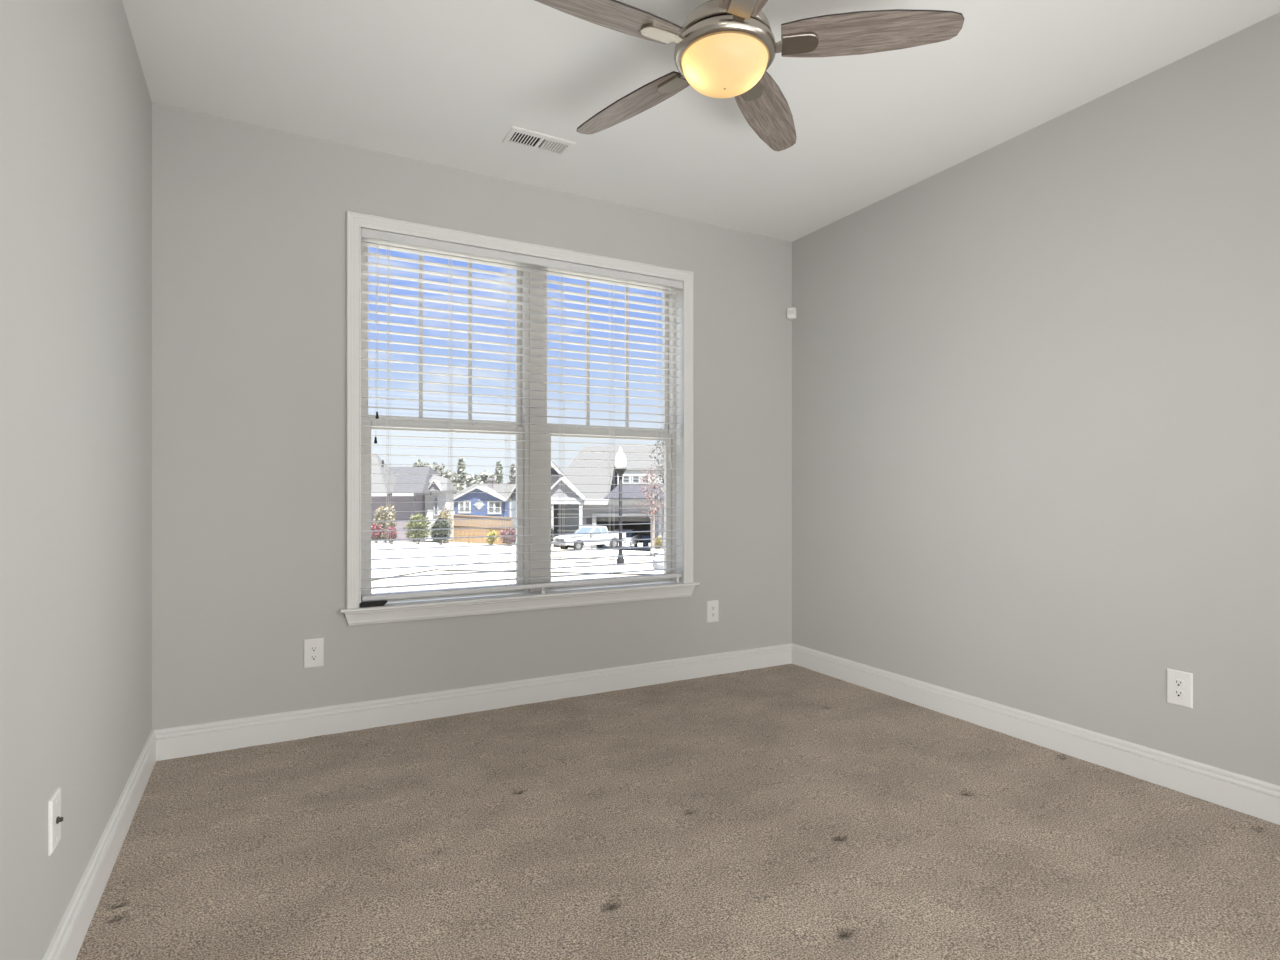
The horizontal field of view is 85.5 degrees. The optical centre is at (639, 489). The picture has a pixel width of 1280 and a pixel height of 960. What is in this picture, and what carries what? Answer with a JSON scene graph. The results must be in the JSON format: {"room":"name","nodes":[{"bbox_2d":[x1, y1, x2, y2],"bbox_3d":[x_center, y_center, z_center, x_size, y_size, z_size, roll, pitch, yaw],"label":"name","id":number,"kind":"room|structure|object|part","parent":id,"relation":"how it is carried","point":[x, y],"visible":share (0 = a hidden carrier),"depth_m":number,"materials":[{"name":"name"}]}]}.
{"room":"empty bedroom","nodes":[
{"label":"empty bedroom","id":0,"kind":"room"},
{"bbox_2d":[0,0,151,959],"bbox_3d":[-1.116,-0.117,1.027,0.150,2.990,4.470,0,0,-28],"label":"wall","id":1,"kind":"structure","parent":0,"point":[76,103],"depth_m":1.65,"materials":[{"name":"beige paint"}]},
{"bbox_2d":[48,787,63,855],"bbox_3d":[-1.305,0.742,1.553,0.018,0.120,0.079,0,0,-28],"label":"cable plate","id":2,"kind":"object","parent":1,"relation":"attached to","point":[55,819],"visible":1,"depth_m":1.53,"materials":[{"name":"white plastic"}]},
{"bbox_2d":[43,730,155,959],"bbox_3d":[-1.002,1.065,0.992,0.018,0.126,4.300,0,0,-28],"label":"baseboard","id":3,"kind":"structure","parent":1,"relation":"attached to","point":[66,943],"depth_m":1.92,"materials":[{"name":"white paint"}]},
{"bbox_2d":[152,102,791,729],"bbox_3d":[-0.561,-0.117,3.769,3.432,2.990,0.170,0,0,-28],"label":"wall","id":4,"kind":"structure","parent":0,"point":[249,221],"depth_m":3.18,"materials":[{"name":"beige paint"}]},
{"bbox_2d":[304,638,323,667],"bbox_3d":[-1.492,0.749,3.165,0.083,0.130,0.009,0,0,-28],"label":"power outlet","id":5,"kind":"object","parent":4,"relation":"attached to","point":[313,648],"visible":1,"depth_m":3.16,"materials":[{"name":"white plastic"}]},
{"bbox_2d":[310,654,317,660],"bbox_3d":[-1.491,0.768,3.163,0.034,0.027,0.003,0,0,-28],"label":"receptacle","id":6,"kind":"object","parent":5,"relation":"attached to","point":[313,657],"depth_m":3.16,"materials":[{"name":"white plastic"}]},
{"bbox_2d":[310,646,317,651],"bbox_3d":[-1.491,0.729,3.163,0.034,0.027,0.003,0,0,-28],"label":"receptacle","id":7,"kind":"object","parent":5,"relation":"attached to","point":[312,648],"depth_m":3.16,"materials":[{"name":"white plastic"}]},
{"bbox_2d":[153,643,791,760],"bbox_3d":[-0.516,1.065,3.687,3.432,0.126,0.018,0,0,-28],"label":"baseboard","id":8,"kind":"structure","parent":4,"relation":"attached to","point":[210,737],"depth_m":3.42,"materials":[{"name":"white paint"}]},
{"bbox_2d":[340,211,699,625],"bbox_3d":[-0.560,-0.329,3.747,1.968,1.934,0.210,0,0,-28],"label":"window","id":9,"kind":"structure","parent":4,"relation":"in","point":[467,604],"depth_m":3.74,"materials":[{"name":"white paint"}]},
{"bbox_2d":[359,600,387,607],"bbox_3d":[-1.264,0.543,3.285,0.126,0.024,0.026,0,0,-28],"label":"block","id":10,"kind":"object","parent":9,"relation":"on","point":[381,602],"visible":1,"depth_m":3.27,"materials":[{"name":"rubber"}]},
{"bbox_3d":[-1.008,-0.773,3.595,0.810,0.902,0.028,0,0,-28],"label":"sash","id":11,"kind":"part","parent":9,"relation":"part of","materials":[{"name":"beige plastic"}]},
{"bbox_3d":[-0.992,0.105,3.565,0.810,0.887,0.028,0,0,-28],"label":"sash","id":12,"kind":"part","parent":9,"relation":"part of","materials":[{"name":"beige plastic"}]},
{"bbox_2d":[361,228,683,600],"bbox_3d":[-0.539,-0.339,3.705,1.784,1.788,0.079,0,0,-28],"label":"window blind","id":13,"kind":"object","parent":9,"relation":"attached to","point":[368,235],"visible":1,"depth_m":3.61,"materials":[{"name":"white plastic"}]},
{"bbox_3d":[-1.252,-0.726,3.286,0.008,0.952,0.003,0,0,-28],"label":"tilt cord","id":14,"kind":"part","parent":13,"relation":"part of","materials":[{"name":"white fabric"}]},
{"bbox_3d":[-1.246,-0.785,3.289,0.008,0.834,0.003,0,0,-28],"label":"tilt cord","id":15,"kind":"part","parent":13,"relation":"part of","materials":[{"name":"white fabric"}]},
{"bbox_3d":[-1.218,-0.338,3.352,0.010,1.712,0.055,0,0,-28],"label":"ladder cord","id":16,"kind":"part","parent":13,"relation":"part of","materials":[{"name":"white fabric"}]},
{"bbox_3d":[-0.956,-0.338,3.494,0.010,1.712,0.055,0,0,-28],"label":"ladder cord","id":17,"kind":"part","parent":13,"relation":"part of","materials":[{"name":"white fabric"}]},
{"bbox_3d":[-0.693,-0.338,3.635,0.010,1.712,0.055,0,0,-28],"label":"ladder cord","id":18,"kind":"part","parent":13,"relation":"part of","materials":[{"name":"white fabric"}]},
{"bbox_3d":[-0.546,0.514,3.715,1.769,0.030,0.052,0,0,-28],"label":"rail","id":19,"kind":"part","parent":13,"relation":"part of","materials":[{"name":"white plastic"}]},
{"bbox_3d":[-0.427,-0.338,3.779,0.010,1.712,0.055,0,0,-28],"label":"ladder cord","id":20,"kind":"part","parent":13,"relation":"part of","materials":[{"name":"white fabric"}]},
{"bbox_3d":[-0.160,-0.338,3.923,0.010,1.712,0.055,0,0,-28],"label":"ladder cord","id":21,"kind":"part","parent":13,"relation":"part of","materials":[{"name":"white fabric"}]},
{"bbox_3d":[0.116,-0.338,4.072,0.010,1.712,0.055,0,0,-28],"label":"ladder cord","id":22,"kind":"part","parent":13,"relation":"part of","materials":[{"name":"white fabric"}]},
{"bbox_3d":[0.172,-0.705,4.054,0.002,0.995,0.003,0,0,35],"label":"lift cord","id":23,"kind":"part","parent":13,"relation":"part of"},
{"bbox_3d":[-0.586,-0.340,3.793,0.074,1.791,0.100,0,0,-28],"label":"mullion post","id":24,"kind":"part","parent":9,"relation":"part of","materials":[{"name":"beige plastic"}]},
{"bbox_3d":[-0.189,-0.773,4.037,0.808,0.902,0.028,0,0,-28],"label":"sash","id":25,"kind":"part","parent":9,"relation":"part of","materials":[{"name":"beige plastic"}]},
{"bbox_3d":[-0.173,0.105,4.007,0.808,0.887,0.028,0,0,-28],"label":"sash","id":26,"kind":"part","parent":9,"relation":"part of","materials":[{"name":"beige plastic"}]},
{"bbox_2d":[707,600,718,622],"bbox_3d":[0.444,0.742,4.210,0.083,0.130,0.009,0,0,-28],"label":"power outlet","id":27,"kind":"object","parent":4,"relation":"attached to","point":[712,606],"visible":1,"depth_m":4.21,"materials":[{"name":"white plastic"}]},
{"bbox_2d":[787,307,795,319],"bbox_3d":[0.978,-1.137,4.471,0.054,0.072,0.054,0,0,-28],"label":"sensor","id":28,"kind":"object","parent":4,"relation":"attached to","point":[791,312],"visible":1,"depth_m":4.46,"materials":[{"name":"white plastic"}]},
{"bbox_2d":[76,663,1279,959],"bbox_3d":[0.500,1.137,1.802,3.432,0.021,4.300,0,0,-28],"label":"floor","id":29,"kind":"structure","parent":0,"point":[791,811],"depth_m":2.20,"materials":[{"name":"beige carpet"}]},
{"bbox_2d":[122,0,1279,241],"bbox_3d":[0.495,-1.722,1.811,3.732,0.220,4.620,0,0,-28],"label":"ceiling","id":30,"kind":"structure","parent":0,"point":[440,82],"depth_m":2.76,"materials":[{"name":"paint"}]},
{"bbox_2d":[502,126,575,156],"bbox_3d":[-0.469,-1.603,3.209,0.303,0.018,0.156,0,0,-28],"label":"ceiling vent","id":31,"kind":"object","parent":30,"relation":"in","point":[516,136],"visible":1,"depth_m":3.20,"materials":[{"name":"white plastic"}]},
{"bbox_2d":[535,0,963,150],"bbox_3d":[0.213,-1.430,2.141,1.290,0.364,1.337,0,0,-28],"label":"ceiling fan","id":32,"kind":"object","parent":30,"relation":"hanging from","point":[724,48],"visible":1,"depth_m":2.08,"materials":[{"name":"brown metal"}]},
{"bbox_3d":[-0.130,-1.371,1.976,0.525,0.006,0.154,0,12,-26],"label":"blade","id":33,"kind":"part","parent":32,"relation":"part of","materials":[{"name":"brown wood"}]},
{"bbox_3d":[-0.033,-1.371,2.478,0.154,0.006,0.525,-16,11,-43],"label":"blade","id":34,"kind":"part","parent":32,"relation":"part of","materials":[{"name":"brown wood"}]},
{"bbox_3d":[0.264,-1.294,2.160,0.267,0.088,0.267,0,0,-28],"label":"lamp shade","id":35,"kind":"part","parent":32,"relation":"part of","materials":[{"name":"orange glass"}]},
{"bbox_3d":[0.317,-1.371,1.729,0.154,0.006,0.525,12,-2,-8],"label":"blade","id":36,"kind":"part","parent":32,"relation":"part of","materials":[{"name":"brown wood"}]},
{"bbox_3d":[0.474,-1.371,2.540,0.154,0.006,0.525,-13,-6,27],"label":"blade","id":37,"kind":"part","parent":32,"relation":"part of","materials":[{"name":"brown wood"}]},
{"bbox_3d":[0.691,-1.371,2.078,0.525,0.006,0.154,0,-11,10],"label":"blade","id":38,"kind":"part","parent":32,"relation":"part of","materials":[{"name":"brown wood"}]},
{"bbox_2d":[792,12,1279,785],"bbox_3d":[2.036,-0.117,2.727,0.150,2.990,4.470,0,0,-28],"label":"wall","id":39,"kind":"structure","parent":0,"point":[1036,377],"depth_m":2.94,"materials":[{"name":"beige paint"}]},
{"bbox_2d":[792,643,1279,824],"bbox_3d":[2.003,1.065,2.613,0.018,0.126,4.300,0,0,-28],"label":"baseboard","id":40,"kind":"structure","parent":39,"relation":"attached to","point":[1254,797],"depth_m":2.92,"materials":[{"name":"white paint"}]},
{"bbox_2d":[1167,668,1192,708],"bbox_3d":[2.019,0.745,2.592,0.009,0.130,0.083,0,0,-28],"label":"power outlet","id":41,"kind":"object","parent":39,"relation":"attached to","point":[1179,683],"visible":1,"depth_m":2.59,"materials":[{"name":"white plastic"}]},
{"bbox_2d":[1173,689,1183,697],"bbox_3d":[2.017,0.764,2.591,0.003,0.027,0.034,0,0,-28],"label":"receptacle","id":42,"kind":"object","parent":41,"relation":"attached to","point":[1177,693],"depth_m":2.59,"materials":[{"name":"white plastic"}]},
{"bbox_2d":[1173,679,1183,686],"bbox_3d":[2.017,0.725,2.591,0.003,0.027,0.034,0,0,-28],"label":"receptacle","id":43,"kind":"object","parent":41,"relation":"attached to","point":[1176,682],"depth_m":2.59,"materials":[{"name":"white plastic"}]},
{"label":"outside","id":44,"kind":"structure","parent":0,"visible":0},
{"bbox_2d":[580,548,653,555],"bbox_3d":[1.250,4.396,47.500,9.500,1.740,17.000,0,0,0],"label":"driveway","id":45,"kind":"structure","parent":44,"point":[611,551],"depth_m":44.52,"materials":[{"name":"concrete"}]},
{"bbox_2d":[552,525,626,549],"bbox_3d":[-3.363,3.242,46.497,5.130,1.550,1.940,0,0,-41],"label":"pickup truck","id":46,"kind":"object","parent":45,"relation":"on","point":[585,529],"visible":0.81,"depth_m":45.83,"materials":[{"name":"white paint"}]},
{"bbox_3d":[-2.644,3.337,45.982,4.400,0.040,0.024,0,0,-41],"label":"moulding","id":47,"kind":"part","parent":46,"relation":"part of","materials":[{"name":"white metal"}]},
{"bbox_2d":[606,529,638,549],"bbox_3d":[-1.325,3.882,53.890,1.774,1.440,4.460,0,0,10],"label":"parked car","id":48,"kind":"object","parent":45,"relation":"on","point":[633,535],"visible":0.52,"depth_m":53.34,"materials":[{"name":"white paint"}]},
{"bbox_2d":[642,535,648,546],"bbox_3d":[0.461,4.126,55.000,0.580,0.908,0.620,0,0,0],"label":"bin","id":49,"kind":"object","parent":45,"relation":"on","point":[645,542],"visible":0.85,"depth_m":54.77,"materials":[{"name":"plastic"}]},
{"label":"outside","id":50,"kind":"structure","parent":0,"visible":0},
{"bbox_2d":[371,532,653,592],"bbox_3d":[-5.000,4.190,132.400,235.582,5.224,286.324,0,0,-28],"label":"ground","id":51,"kind":"structure","parent":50,"point":[595,561],"depth_m":16.32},
{"bbox_2d":[371,523,382,542],"bbox_3d":[-14.575,2.443,38.191,0.766,1.155,0.645,0,0,0],"label":"bush","id":52,"kind":"object","parent":51,"relation":"on","point":[375,535],"visible":0.85,"depth_m":38.06,"materials":[{"name":"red plant"}]},
{"bbox_2d":[373,504,396,542],"bbox_3d":[-14.566,1.961,39.486,1.353,2.266,1.196,0,0,0],"label":"bush","id":53,"kind":"object","parent":51,"relation":"on","point":[380,516],"visible":0.72,"depth_m":39.29,"materials":[{"name":"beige plant"}]},
{"bbox_2d":[385,525,397,543],"bbox_3d":[-13.703,2.523,38.198,0.733,1.074,0.569,0,0,0],"label":"bush","id":54,"kind":"object","parent":51,"relation":"on","point":[392,534],"visible":0.87,"depth_m":38.07,"materials":[{"name":"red plant"}]},
{"bbox_2d":[371,453,456,542],"bbox_3d":[-17.655,0.517,44.925,11.161,5.451,8.950,0,0,0],"label":"house","id":55,"kind":"structure","parent":51,"relation":"on","point":[431,502],"depth_m":42.59,"materials":[{"name":"grey"}]},
{"bbox_3d":[-12.833,1.053,43.576,0.182,1.062,0.016,0,0,0],"label":"pane","id":56,"kind":"part","parent":55,"relation":"part of","materials":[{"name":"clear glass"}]},
{"bbox_2d":[403,512,431,543],"bbox_3d":[-12.789,2.252,39.813,1.626,1.891,1.369,0,0,0],"label":"bush","id":57,"kind":"object","parent":51,"relation":"on","point":[412,524],"visible":0.93,"depth_m":39.60,"materials":[{"name":"green plant"}]},
{"bbox_2d":[412,459,428,466],"bbox_3d":[-35.432,-0.644,111.904,3.208,8.519,3.250,0,0,0],"label":"tree","id":58,"kind":"object","parent":51,"relation":"on","point":[419,462],"visible":0.09,"depth_m":111.37,"materials":[{"name":"green plant"}]},
{"bbox_2d":[430,462,444,476],"bbox_3d":[-33.641,-0.433,114.891,3.835,8.285,3.771,0,0,0],"label":"tree","id":59,"kind":"object","parent":51,"relation":"on","point":[438,469],"visible":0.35,"depth_m":114.29,"materials":[{"name":"green plant"}]},
{"bbox_2d":[430,518,449,544],"bbox_3d":[-11.664,2.448,40.484,1.235,1.686,1.048,0,0,0],"label":"bush","id":60,"kind":"object","parent":51,"relation":"on","point":[443,523],"visible":0.91,"depth_m":40.30,"materials":[{"name":"green plant"}]},
{"bbox_2d":[437,506,452,543],"bbox_3d":[-11.966,2.193,42.397,0.950,2.385,0.860,0,0,0],"label":"bush","id":61,"kind":"object","parent":51,"relation":"on","point":[443,514],"visible":0.34,"depth_m":42.34,"materials":[{"name":"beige plant"}]},
{"bbox_2d":[442,469,458,491],"bbox_3d":[-30.198,0.353,109.835,3.347,7.104,3.180,0,0,0],"label":"tree","id":62,"kind":"object","parent":51,"relation":"on","point":[452,478],"visible":0.42,"depth_m":109.51,"materials":[{"name":"green plant"}]},
{"bbox_2d":[456,458,467,490],"bbox_3d":[-30.292,-0.768,117.896,2.672,9.327,2.651,0,0,0],"label":"pine tree","id":63,"kind":"object","parent":51,"relation":"on","point":[461,469],"visible":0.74,"depth_m":117.63,"materials":[{"name":"green plant"}]},
{"bbox_2d":[463,474,480,488],"bbox_3d":[-23.778,0.998,97.991,2.997,6.528,2.830,0,0,0],"label":"tree","id":64,"kind":"object","parent":51,"relation":"on","point":[469,479],"visible":0.34,"depth_m":97.26,"materials":[{"name":"green plant"}]},
{"bbox_2d":[447,514,512,545],"bbox_3d":[-10.782,2.750,46.435,4.430,2.220,0.191,0,0,0],"label":"wooden fence","id":65,"kind":"object","parent":51,"relation":"on","point":[497,522],"visible":0.66,"depth_m":46.39,"materials":[{"name":"brown wood"}]},
{"bbox_3d":[-10.782,2.140,46.390,4.310,1.000,0.100,0,0,0],"label":"rail","id":66,"kind":"part","parent":65,"relation":"part of","materials":[{"name":"brown wood"}]},
{"bbox_2d":[454,478,515,531],"bbox_3d":[-16.955,1.897,77.325,7.697,6.289,11.350,0,0,0],"label":"house","id":67,"kind":"structure","parent":51,"relation":"on","point":[502,508],"depth_m":71.99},
{"bbox_3d":[-18.239,1.836,71.976,0.967,0.988,0.016,0,0,0],"label":"pane","id":68,"kind":"part","parent":67,"relation":"part of","materials":[{"name":"clear glass"}]},
{"bbox_3d":[-15.134,1.877,71.976,1.103,1.071,0.016,0,0,0],"label":"pane","id":69,"kind":"part","parent":67,"relation":"part of","materials":[{"name":"clear glass"}]},
{"bbox_2d":[478,470,497,483],"bbox_3d":[-22.890,0.677,103.895,3.702,7.259,3.486,0,0,0],"label":"tree","id":70,"kind":"object","parent":51,"relation":"on","point":[485,474],"visible":0.3,"depth_m":103.33,"materials":[{"name":"green plant"}]},
{"bbox_2d":[484,529,498,544],"bbox_3d":[-9.426,3.067,43.989,0.908,1.098,0.740,0,0,0],"label":"bush","id":71,"kind":"object","parent":51,"relation":"on","point":[491,533],"visible":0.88,"depth_m":43.92,"materials":[{"name":"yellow plant"}]},
{"bbox_2d":[495,461,503,483],"bbox_3d":[-25.186,-0.494,124.004,2.479,9.356,2.175,0,0,0],"label":"tree","id":72,"kind":"object","parent":51,"relation":"on","point":[498,470],"visible":0.59,"depth_m":123.70,"materials":[{"name":"green plant"}]},
{"bbox_2d":[499,528,515,546],"bbox_3d":[-8.193,3.005,43.521,1.280,1.293,1.098,0,0,0],"label":"bush","id":73,"kind":"object","parent":51,"relation":"on","point":[509,531],"visible":0.79,"depth_m":43.29,"materials":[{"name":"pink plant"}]},
{"bbox_2d":[506,485,515,543],"bbox_3d":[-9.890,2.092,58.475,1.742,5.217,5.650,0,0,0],"label":"house","id":74,"kind":"structure","parent":51,"relation":"on","point":[512,497],"depth_m":56.00,"materials":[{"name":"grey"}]},
{"bbox_2d":[507,463,515,483],"bbox_3d":[-25.522,-0.547,139.859,2.903,9.414,2.504,0,0,0],"label":"tree","id":75,"kind":"object","parent":51,"relation":"on","point":[512,471],"visible":0.56,"depth_m":139.69,"materials":[{"name":"green plant"}]},
{"bbox_2d":[551,528,555,541],"bbox_3d":[-6.542,3.392,49.316,1.156,1.502,1.010,0,0,0],"label":"shrub","id":76,"kind":"object","parent":51,"relation":"on","point":[552,536],"visible":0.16,"depth_m":49.20,"materials":[{"name":"green plant"}]},
{"bbox_2d":[551,445,663,548],"bbox_3d":[-1.052,0.398,57.190,13.057,8.509,13.620,0,0,0],"label":"house","id":77,"kind":"structure","parent":51,"relation":"on","point":[578,479],"depth_m":52.99,"materials":[{"name":"grey"}]},
{"bbox_3d":[-5.398,1.876,52.540,1.761,0.092,0.080,0,0,0],"label":"porch rail","id":78,"kind":"part","parent":77,"relation":"part of","materials":[{"name":"grey wood"}]},
{"bbox_3d":[-5.398,2.707,52.970,1.761,3.101,0.060,0,0,0],"label":"porch door","id":79,"kind":"part","parent":77,"relation":"part of","materials":[{"name":"grey paint"}]},
{"bbox_3d":[-1.263,3.244,52.960,4.775,2.816,0.120,0,0,0],"label":"garage frame","id":80,"kind":"part","parent":77,"relation":"part of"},
{"bbox_3d":[-1.052,-0.777,52.726,0.412,0.518,0.016,0,0,0],"label":"pane","id":81,"kind":"part","parent":77,"relation":"part of","materials":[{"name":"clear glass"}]},
{"bbox_3d":[-0.312,-0.777,52.726,0.412,0.518,0.016,0,0,0],"label":"pane","id":82,"kind":"part","parent":77,"relation":"part of","materials":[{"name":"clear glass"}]},
{"bbox_2d":[615,447,625,563],"bbox_3d":[-0.676,0.687,24.000,0.410,4.329,0.410,0,0,-28],"label":"street lamp","id":83,"kind":"object","parent":51,"relation":"on","point":[620,456],"visible":0.71,"depth_m":23.94,"materials":[{"name":"black metal"}]},
{"bbox_3d":[-0.676,-1.097,24.000,0.410,0.759,0.410,0,0,-28],"label":"globe","id":84,"kind":"part","parent":83,"relation":"part of"},
{"bbox_2d":[632,465,663,555],"bbox_3d":[0.627,1.277,40.019,1.963,5.473,1.989,0,0,20],"label":"tree","id":85,"kind":"object","parent":51,"relation":"on","point":[652,500],"visible":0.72,"depth_m":39.93,"materials":[{"name":"pink plant"}]},
{"bbox_2d":[647,428,663,549],"bbox_3d":[1.234,0.281,34.099,1.636,6.621,1.723,0,0,44],"label":"leafy tree","id":86,"kind":"object","parent":51,"relation":"on","point":[660,466],"visible":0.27,"depth_m":33.97,"materials":[{"name":"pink plant"}]},
{"bbox_2d":[651,549,663,556],"bbox_3d":[0.564,2.392,22.650,0.430,0.853,0.400,0,0,0],"label":"mailbox","id":87,"kind":"object","parent":51,"relation":"on","point":[655,551],"visible":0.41,"depth_m":22.45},
{"bbox_2d":[653,551,663,568],"bbox_3d":[0.725,2.161,20.403,0.705,0.680,0.621,0,0,-28],"label":"boulder","id":88,"kind":"object","parent":51,"relation":"on","point":[656,558],"visible":0.28,"depth_m":20.17,"materials":[{"name":"stone"}]},
{"bbox_2d":[655,536,661,548],"bbox_3d":[1.309,4.010,50.000,0.780,1.236,0.680,0,0,0],"label":"flowering shrub","id":89,"kind":"object","parent":51,"relation":"on","point":[658,542],"visible":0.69,"depth_m":49.84,"materials":[{"name":"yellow plant"}]},
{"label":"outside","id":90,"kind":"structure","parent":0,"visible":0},
{"bbox_2d":[551,552,653,559],"bbox_3d":[17.450,3.724,33.000,45.101,1.798,7.000,0,0,0],"label":"road","id":91,"kind":"structure","parent":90,"point":[553,554],"depth_m":32.74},
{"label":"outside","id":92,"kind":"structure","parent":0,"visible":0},
{"bbox_2d":[442,565,663,573],"bbox_3d":[17.450,2.497,19.000,45.100,0.948,3.001,0,0,0],"label":"sidewalk","id":93,"kind":"structure","parent":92,"point":[463,567],"depth_m":18.78,"materials":[{"name":"concrete"}]},
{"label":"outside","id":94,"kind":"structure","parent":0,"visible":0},
{"bbox_2d":[371,541,554,577],"bbox_3d":[-32.600,2.675,28.600,54.801,2.254,31.200,0,0,0],"label":"street","id":95,"kind":"structure","parent":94,"point":[377,554],"depth_m":26.80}
]}

